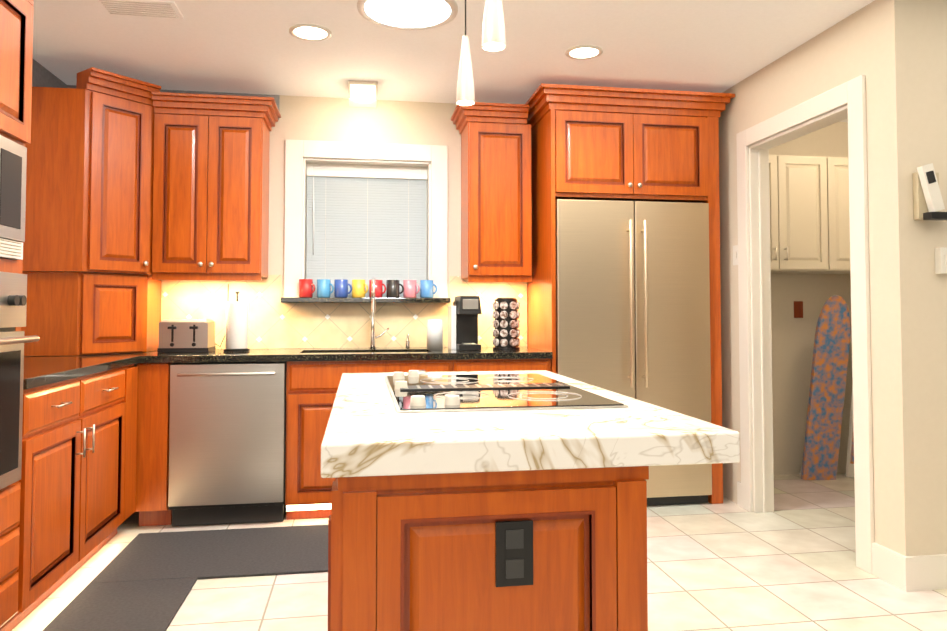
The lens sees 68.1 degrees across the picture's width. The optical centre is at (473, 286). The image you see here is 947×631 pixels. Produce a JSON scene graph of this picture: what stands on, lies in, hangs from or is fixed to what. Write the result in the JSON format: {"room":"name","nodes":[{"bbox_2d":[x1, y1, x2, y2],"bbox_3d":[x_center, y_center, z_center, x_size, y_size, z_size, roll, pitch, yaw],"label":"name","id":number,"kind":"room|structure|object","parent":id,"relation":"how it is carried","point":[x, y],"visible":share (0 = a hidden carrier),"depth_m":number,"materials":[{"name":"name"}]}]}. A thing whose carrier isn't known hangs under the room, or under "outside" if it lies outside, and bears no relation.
{"room":"kitchen","nodes":[
{"label":"kitchen","id":0,"kind":"room"},
{"bbox_2d":[32,59,67,87],"bbox_3d":[-2.076,-0.068,1.235,0.123,2.560,6.370,0,-2,-9],"label":"wall","id":1,"kind":"structure","parent":0,"point":[41,77],"depth_m":3.99,"materials":[{"name":"paint"}]},
{"bbox_2d":[68,85,527,366],"bbox_3d":[0.547,0.056,4.819,6.140,2.560,0.123,0,-2,-9],"label":"wall","id":2,"kind":"structure","parent":0,"point":[302,117],"depth_m":4.58,"materials":[{"name":"paint"}]},
{"bbox_2d":[22,79,169,274],"bbox_3d":[-2.119,-0.577,4.037,0.657,1.012,0.598,0,-2,-9],"label":"upper cabinet","id":3,"kind":"object","parent":2,"relation":"attached to","point":[126,175],"depth_m":3.78,"materials":[{"name":"brown wood"}]},
{"bbox_2d":[150,103,273,278],"bbox_3d":[-1.607,-0.550,4.221,0.673,0.972,0.396,0,-2,-9],"label":"upper cabinet","id":4,"kind":"object","parent":2,"relation":"attached to","point":[215,168],"depth_m":4.10,"materials":[{"name":"brown wood"}]},
{"bbox_2d":[161,275,526,348],"bbox_3d":[-1.071,0.159,4.488,2.898,0.469,0.010,0,-2,-9],"label":"backsplash","id":5,"kind":"structure","parent":2,"relation":"attached to","point":[274,322],"depth_m":4.48,"materials":[{"name":"tile"}]},
{"bbox_2d":[281,297,450,302],"bbox_3d":[-0.691,0.088,4.546,1.070,0.030,0.185,0,-2,-9],"label":"sill","id":6,"kind":"structure","parent":2,"relation":"attached to","point":[367,300],"depth_m":4.47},
{"bbox_2d":[299,279,314,297],"bbox_3d":[-1.056,0.011,4.452,0.104,0.115,0.087,0,-2,-9],"label":"mug","id":7,"kind":"object","parent":6,"relation":"on","point":[306,288],"visible":0.92,"depth_m":4.42,"materials":[{"name":"red ceramic"}]},
{"bbox_2d":[317,279,333,297],"bbox_3d":[-0.945,0.011,4.470,0.109,0.115,0.086,0,-2,-9],"label":"mug","id":8,"kind":"object","parent":6,"relation":"on","point":[324,288],"visible":0.98,"depth_m":4.43,"materials":[{"name":"blue ceramic"}]},
{"bbox_2d":[334,279,351,297],"bbox_3d":[-0.834,0.012,4.488,0.114,0.115,0.086,0,-2,-9],"label":"mug","id":9,"kind":"object","parent":6,"relation":"on","point":[340,288],"visible":0.96,"depth_m":4.45,"materials":[{"name":"blue ceramic"}]},
{"bbox_2d":[352,280,367,297],"bbox_3d":[-0.730,0.013,4.504,0.104,0.115,0.087,0,-2,-9],"label":"mug","id":10,"kind":"object","parent":6,"relation":"on","point":[358,289],"visible":0.96,"depth_m":4.47,"materials":[{"name":"yellow ceramic"}]},
{"bbox_2d":[369,280,385,297],"bbox_3d":[-0.619,0.013,4.522,0.109,0.115,0.086,0,-2,-9],"label":"mug","id":11,"kind":"object","parent":6,"relation":"on","point":[379,285],"visible":0.85,"depth_m":4.49,"materials":[{"name":"red ceramic"}]},
{"bbox_2d":[386,280,403,297],"bbox_3d":[-0.508,0.014,4.540,0.114,0.115,0.086,0,-2,-9],"label":"mug","id":12,"kind":"object","parent":6,"relation":"on","point":[392,288],"visible":0.94,"depth_m":4.50,"materials":[{"name":"grey ceramic"}]},
{"bbox_2d":[403,280,419,297],"bbox_3d":[-0.404,0.015,4.556,0.104,0.115,0.087,0,-2,-9],"label":"mug","id":13,"kind":"object","parent":6,"relation":"on","point":[410,289],"visible":0.96,"depth_m":4.52,"materials":[{"name":"pink ceramic"}]},
{"bbox_2d":[420,280,436,297],"bbox_3d":[-0.293,0.015,4.575,0.109,0.115,0.086,0,-2,-9],"label":"mug","id":14,"kind":"object","parent":6,"relation":"on","point":[426,288],"visible":0.94,"depth_m":4.54,"materials":[{"name":"blue ceramic"}]},
{"bbox_2d":[284,140,447,297],"bbox_3d":[-0.701,-0.433,4.626,1.050,1.016,0.140,0,-2,-9],"label":"window","id":15,"kind":"structure","parent":2,"relation":"in","point":[302,157],"depth_m":4.60,"materials":[{"name":"white wood"}]},
{"bbox_2d":[306,170,426,297],"bbox_3d":[-0.700,-0.341,4.620,0.780,0.830,0.046,0,-2,-9],"label":"window blind","id":16,"kind":"object","parent":15,"relation":"attached to","point":[366,226],"visible":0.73,"depth_m":4.62,"materials":[{"name":"white plastic"}]},
{"bbox_2d":[451,102,531,281],"bbox_3d":[0.112,-0.578,4.503,0.474,1.105,0.388,0,-2,-9],"label":"upper cabinet","id":17,"kind":"object","parent":2,"relation":"attached to","point":[496,224],"visible":1,"depth_m":4.37,"materials":[{"name":"brown wood"}]},
{"bbox_2d":[33,0,874,121],"bbox_3d":[1.403,-1.368,1.840,7.170,0.080,6.370,0,-2,-9],"label":"ceiling","id":18,"kind":"structure","parent":0,"point":[257,47],"depth_m":3.67,"materials":[{"name":"paint"}]},
{"bbox_2d":[95,0,183,18],"bbox_3d":[-1.526,-1.274,3.205,0.340,0.011,0.180,0,-2,-9],"label":"ceiling vent","id":19,"kind":"object","parent":18,"relation":"in","point":[155,9],"visible":0.98,"depth_m":3.20,"materials":[{"name":"metal"}]},
{"bbox_2d":[289,24,331,40],"bbox_3d":[-0.812,-1.266,3.492,0.210,0.008,0.210,0,-2,-9],"label":"recessed light","id":20,"kind":"object","parent":18,"relation":"in","point":[309,32],"visible":1,"depth_m":3.48,"materials":[{"name":"white glass"}]},
{"bbox_2d":[348,80,377,107],"bbox_3d":[-0.683,-1.187,4.321,0.180,0.108,0.180,0,-2,-9],"label":"flush ceiling light","id":21,"kind":"object","parent":18,"relation":"attached to","point":[362,93],"visible":1,"depth_m":4.25,"materials":[{"name":"white glass"}]},
{"bbox_2d":[357,0,457,29],"bbox_3d":[-0.301,-1.271,3.209,0.460,0.016,0.460,0,-2,-9],"label":"skylight","id":22,"kind":"object","parent":18,"relation":"attached to","point":[411,14],"visible":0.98,"depth_m":3.23,"materials":[{"name":"white glass"}]},
{"bbox_2d":[456,0,474,105],"bbox_3d":[-0.025,-0.948,2.239,0.110,0.729,0.110,0,-2,-9],"label":"pendant light","id":23,"kind":"object","parent":18,"relation":"hanging from","point":[465,95],"visible":1,"depth_m":2.21,"materials":[{"name":"white glass"}]},
{"bbox_2d":[482,0,505,50],"bbox_3d":[0.051,-0.965,1.766,0.110,0.729,0.110,0,-2,-9],"label":"pendant light","id":24,"kind":"object","parent":18,"relation":"hanging from","point":[493,36],"visible":1,"depth_m":1.73,"materials":[{"name":"white glass"}]},
{"bbox_2d":[565,45,602,59],"bbox_3d":[0.593,-1.256,3.758,0.200,0.008,0.200,0,-2,-9],"label":"recessed light","id":25,"kind":"object","parent":18,"relation":"in","point":[582,52],"visible":0.98,"depth_m":3.75,"materials":[{"name":"white glass"}]},
{"bbox_2d":[11,473,946,630],"bbox_3d":[1.403,1.260,1.749,7.170,0.060,6.370,0,-2,-9],"label":"floor","id":26,"kind":"structure","parent":0,"point":[788,563],"depth_m":3.01,"materials":[{"name":"tile"}]},
{"bbox_2d":[0,0,33,630],"bbox_3d":[-1.806,0.045,2.070,0.678,2.388,0.880,0,-2,-9],"label":"tall cabinet","id":27,"kind":"object","parent":26,"relation":"on","point":[16,37],"visible":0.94,"depth_m":2.38,"materials":[{"name":"brown wood"}]},
{"bbox_2d":[0,135,26,259],"bbox_3d":[-1.738,-0.305,2.058,0.468,0.394,0.724,0,-2,-9],"label":"microwave","id":28,"kind":"object","parent":27,"relation":"in","point":[13,160],"visible":1,"depth_m":2.36,"materials":[{"name":"silver metal"}]},
{"bbox_2d":[0,272,39,489],"bbox_3d":[-1.754,0.297,2.034,0.636,0.709,0.724,0,-2,-9],"label":"wall oven","id":29,"kind":"object","parent":27,"relation":"in","point":[13,298],"visible":1,"depth_m":2.34,"materials":[{"name":"silver metal"}]},
{"bbox_2d":[1,374,92,630],"bbox_3d":[-1.934,0.817,2.690,0.630,0.888,0.574,0,-2,-9],"label":"base cabinet","id":30,"kind":"object","parent":26,"relation":"on","point":[78,482],"depth_m":2.71,"materials":[{"name":"brown wood"}]},
{"bbox_2d":[23,352,142,389],"bbox_3d":[-1.989,0.364,3.047,0.630,0.038,1.260,0,-2,-9],"label":"countertop","id":31,"kind":"structure","parent":30,"relation":"on","point":[41,370],"depth_m":3.14,"materials":[{"name":"black stone"}]},
{"bbox_2d":[89,365,132,558],"bbox_3d":[-2.010,0.833,3.157,0.630,0.888,0.635,0,-2,-9],"label":"base cabinet","id":32,"kind":"object","parent":26,"relation":"on","point":[110,387],"depth_m":3.32,"materials":[{"name":"brown wood"}]},
{"bbox_2d":[129,364,137,515],"bbox_3d":[-2.071,0.846,3.530,0.628,0.888,0.251,0,-2,-9],"label":"base cabinet","id":33,"kind":"object","parent":26,"relation":"on","point":[132,387],"depth_m":3.65,"materials":[{"name":"brown wood"}]},
{"bbox_2d":[135,363,171,525],"bbox_3d":[-1.769,0.864,4.044,0.166,0.888,0.616,0,-2,-9],"label":"cabinet filler","id":34,"kind":"object","parent":26,"relation":"on","point":[152,445],"visible":0.59,"depth_m":3.75,"materials":[{"name":"brown wood"}]},
{"bbox_2d":[42,524,327,630],"bbox_3d":[-0.364,1.232,1.967,2.190,0.011,3.760,0,-2,-9],"label":"foam mat","id":35,"kind":"object","parent":26,"relation":"on","point":[143,582],"visible":0.6,"depth_m":3.15,"materials":[{"name":"grey rubber"}]},
{"bbox_2d":[168,362,286,525],"bbox_3d":[-1.379,0.866,4.067,0.604,0.881,0.659,0,-2,-9],"label":"dishwasher","id":36,"kind":"object","parent":26,"relation":"on","point":[227,442],"visible":0.83,"depth_m":3.80,"materials":[{"name":"silver metal"}]},
{"bbox_2d":[285,383,338,519],"bbox_3d":[-0.634,0.967,4.275,0.925,0.698,0.513,0,-2,-9],"label":"base cabinet","id":37,"kind":"object","parent":26,"relation":"on","point":[311,388],"depth_m":3.87,"materials":[{"name":"brown wood"}]},
{"bbox_2d":[328,466,648,630],"bbox_3d":[-0.068,0.802,1.918,0.646,0.864,1.241,0,-2,-9],"label":"kitchen island","id":38,"kind":"object","parent":26,"relation":"on","point":[551,550],"visible":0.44,"depth_m":1.32,"materials":[{"name":"brown wood"}]},
{"bbox_2d":[321,370,739,477],"bbox_3d":[0.011,0.341,2.046,0.815,0.062,1.465,0,-2,-9],"label":"island countertop","id":39,"kind":"structure","parent":38,"relation":"on","point":[370,431],"depth_m":1.37,"materials":[{"name":"stone"}]},
{"bbox_2d":[407,370,427,374],"bbox_3d":[-0.212,0.325,2.662,0.080,0.012,0.080,0,-2,-9],"label":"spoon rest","id":40,"kind":"object","parent":39,"relation":"on","point":[421,372],"visible":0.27,"depth_m":2.64,"materials":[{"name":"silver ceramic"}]},
{"bbox_2d":[384,370,627,412],"bbox_3d":[0.032,0.297,2.124,0.570,0.029,0.880,0,-2,-9],"label":"cooktop","id":41,"kind":"object","parent":39,"relation":"in","point":[413,391],"visible":1,"depth_m":1.96,"materials":[{"name":"black glass"}]},
{"bbox_2d":[437,359,548,371],"bbox_3d":[0.111,0.876,4.398,0.585,0.888,0.513,0,-2,-9],"label":"base cabinet","id":42,"kind":"object","parent":26,"relation":"on","point":[474,364],"depth_m":4.05,"materials":[{"name":"brown wood"}]},
{"bbox_2d":[143,347,552,362],"bbox_3d":[-1.020,0.484,4.166,2.900,0.200,0.639,0,-2,-9],"label":"countertop","id":43,"kind":"structure","parent":42,"relation":"on","point":[300,354],"depth_m":3.95,"materials":[{"name":"black stone"}]},
{"bbox_2d":[21,272,161,355],"bbox_3d":[-2.168,0.153,4.018,0.558,0.446,0.566,0,-2,-9],"label":"appliance garage","id":44,"kind":"object","parent":43,"relation":"on","point":[76,313],"visible":0.92,"depth_m":3.78,"materials":[{"name":"brown wood"}]},
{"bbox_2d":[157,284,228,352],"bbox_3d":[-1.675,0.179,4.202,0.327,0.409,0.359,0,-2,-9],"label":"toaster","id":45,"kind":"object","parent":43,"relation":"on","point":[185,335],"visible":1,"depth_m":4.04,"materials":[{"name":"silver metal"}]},
{"bbox_2d":[224,292,249,351],"bbox_3d":[-1.413,0.206,4.185,0.150,0.354,0.150,0,-2,-9],"label":"paper towel","id":46,"kind":"object","parent":43,"relation":"on","point":[236,326],"visible":1,"depth_m":4.13,"materials":[{"name":"white paper"}]},
{"bbox_2d":[369,277,409,348],"bbox_3d":[-0.518,0.163,4.347,0.261,0.451,0.211,0,-2,-9],"label":"faucet","id":47,"kind":"object","parent":43,"relation":"on","point":[373,331],"visible":1,"depth_m":4.39,"materials":[{"name":"silver metal"}]},
{"bbox_2d":[427,319,442,349],"bbox_3d":[-0.240,0.296,4.351,0.100,0.186,0.100,0,-2,-9],"label":"canister","id":48,"kind":"object","parent":43,"relation":"on","point":[434,334],"visible":1,"depth_m":4.31,"materials":[{"name":"silver metal"}]},
{"bbox_2d":[448,296,481,350],"bbox_3d":[-0.057,0.224,4.355,0.172,0.330,0.294,0,-2,-9],"label":"coffee maker","id":49,"kind":"object","parent":43,"relation":"on","point":[464,312],"visible":1,"depth_m":4.33,"materials":[{"name":"black plastic"}]},
{"bbox_2d":[493,298,519,349],"bbox_3d":[0.204,0.230,4.364,0.170,0.320,0.170,0,-2,-9],"label":"carousel","id":50,"kind":"object","parent":43,"relation":"on","point":[506,325],"visible":1,"depth_m":4.30,"materials":[{"name":"black plastic"}]},
{"bbox_2d":[525,83,734,503],"bbox_3d":[0.946,0.073,4.480,1.220,2.498,0.673,0,-2,-9],"label":"surround","id":51,"kind":"object","parent":26,"relation":"on","point":[614,143],"visible":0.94,"depth_m":4.25,"materials":[{"name":"brown wood"}]},
{"bbox_2d":[555,199,711,505],"bbox_3d":[0.924,0.406,4.445,0.958,1.825,0.676,0,-2,-9],"label":"fridge","id":52,"kind":"object","parent":26,"relation":"on","point":[632,299],"visible":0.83,"depth_m":4.19,"materials":[{"name":"silver metal"}]},
{"bbox_2d":[799,295,850,479],"bbox_3d":[2.421,0.700,4.821,0.304,1.281,0.185,0,-2,-9],"label":"ironing board","id":53,"kind":"object","parent":26,"relation":"on","point":[826,394],"visible":1,"depth_m":4.80,"materials":[{"name":"multicoloured fabric"}]},
{"bbox_2d":[846,382,853,476],"bbox_3d":[2.699,0.728,4.897,0.142,1.220,0.130,0,-2,-9],"label":"board","id":54,"kind":"object","parent":26,"relation":"on","point":[850,464],"visible":0.14,"depth_m":4.90,"materials":[{"name":"white wood"}]},
{"bbox_2d":[719,2,883,545],"bbox_3d":[1.710,0.028,4.010,0.120,2.560,1.830,0,-2,-9],"label":"wall","id":55,"kind":"structure","parent":0,"point":[843,52],"depth_m":4.33,"materials":[{"name":"paint"}]},
{"bbox_2d":[733,245,737,264],"bbox_3d":[1.602,-0.193,4.274,0.010,0.120,0.070,0,-2,-9],"label":"light switch","id":56,"kind":"object","parent":55,"relation":"attached to","point":[735,254],"visible":0.82,"depth_m":4.28,"materials":[{"name":"white plastic"}]},
{"bbox_2d":[794,301,802,317],"bbox_3d":[2.339,0.164,5.040,0.070,0.120,0.005,0,-2,-9],"label":"outlet","id":57,"kind":"object","parent":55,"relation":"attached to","point":[798,309],"visible":1,"depth_m":5.04,"materials":[{"name":"brown plastic"}]},
{"bbox_2d":[736,75,873,573],"bbox_3d":[1.751,0.175,3.692,0.141,2.245,1.080,0,-2,-9],"label":"door frame","id":58,"kind":"structure","parent":55,"relation":"attached to","point":[756,401],"depth_m":4.05,"materials":[{"name":"white wood"}]},
{"bbox_2d":[769,155,840,273],"bbox_3d":[2.040,-0.493,4.847,0.785,0.780,0.327,0,-2,-9],"label":"upper cabinet","id":59,"kind":"object","parent":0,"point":[809,217],"depth_m":4.72,"materials":[{"name":"beige wood"}]},
{"bbox_2d":[837,157,850,273],"bbox_3d":[2.734,-0.489,4.959,0.838,0.780,0.327,0,-2,-9],"label":"upper cabinet","id":60,"kind":"object","parent":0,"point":[843,218],"depth_m":4.76,"materials":[{"name":"beige wood"}]},
{"bbox_2d":[872,0,946,555],"bbox_3d":[3.282,0.003,3.276,2.990,2.560,0.120,0,-2,-9],"label":"wall","id":61,"kind":"structure","parent":0,"point":[894,52],"depth_m":3.01,"materials":[{"name":"paint"}]},
{"bbox_2d":[899,553,946,591],"bbox_3d":[3.285,1.210,3.166,3.005,0.140,0.015,0,-2,-9],"label":"baseboard","id":62,"kind":"structure","parent":61,"relation":"attached to","point":[912,573],"depth_m":2.94,"materials":[{"name":"white wood"}]},
{"bbox_2d":[912,163,946,220],"bbox_3d":[1.969,-0.401,2.979,0.181,0.237,0.075,0,-2,-9],"label":"phone","id":63,"kind":"object","parent":61,"relation":"attached to","point":[928,203],"visible":0.98,"depth_m":2.95,"materials":[{"name":"beige plastic"}]},
{"bbox_2d":[935,247,946,273],"bbox_3d":[2.021,-0.112,2.997,0.070,0.110,0.035,0,-2,-9],"label":"light switch","id":64,"kind":"object","parent":61,"relation":"attached to","point":[940,260],"visible":1,"depth_m":2.98,"materials":[{"name":"white plastic"}]}
]}

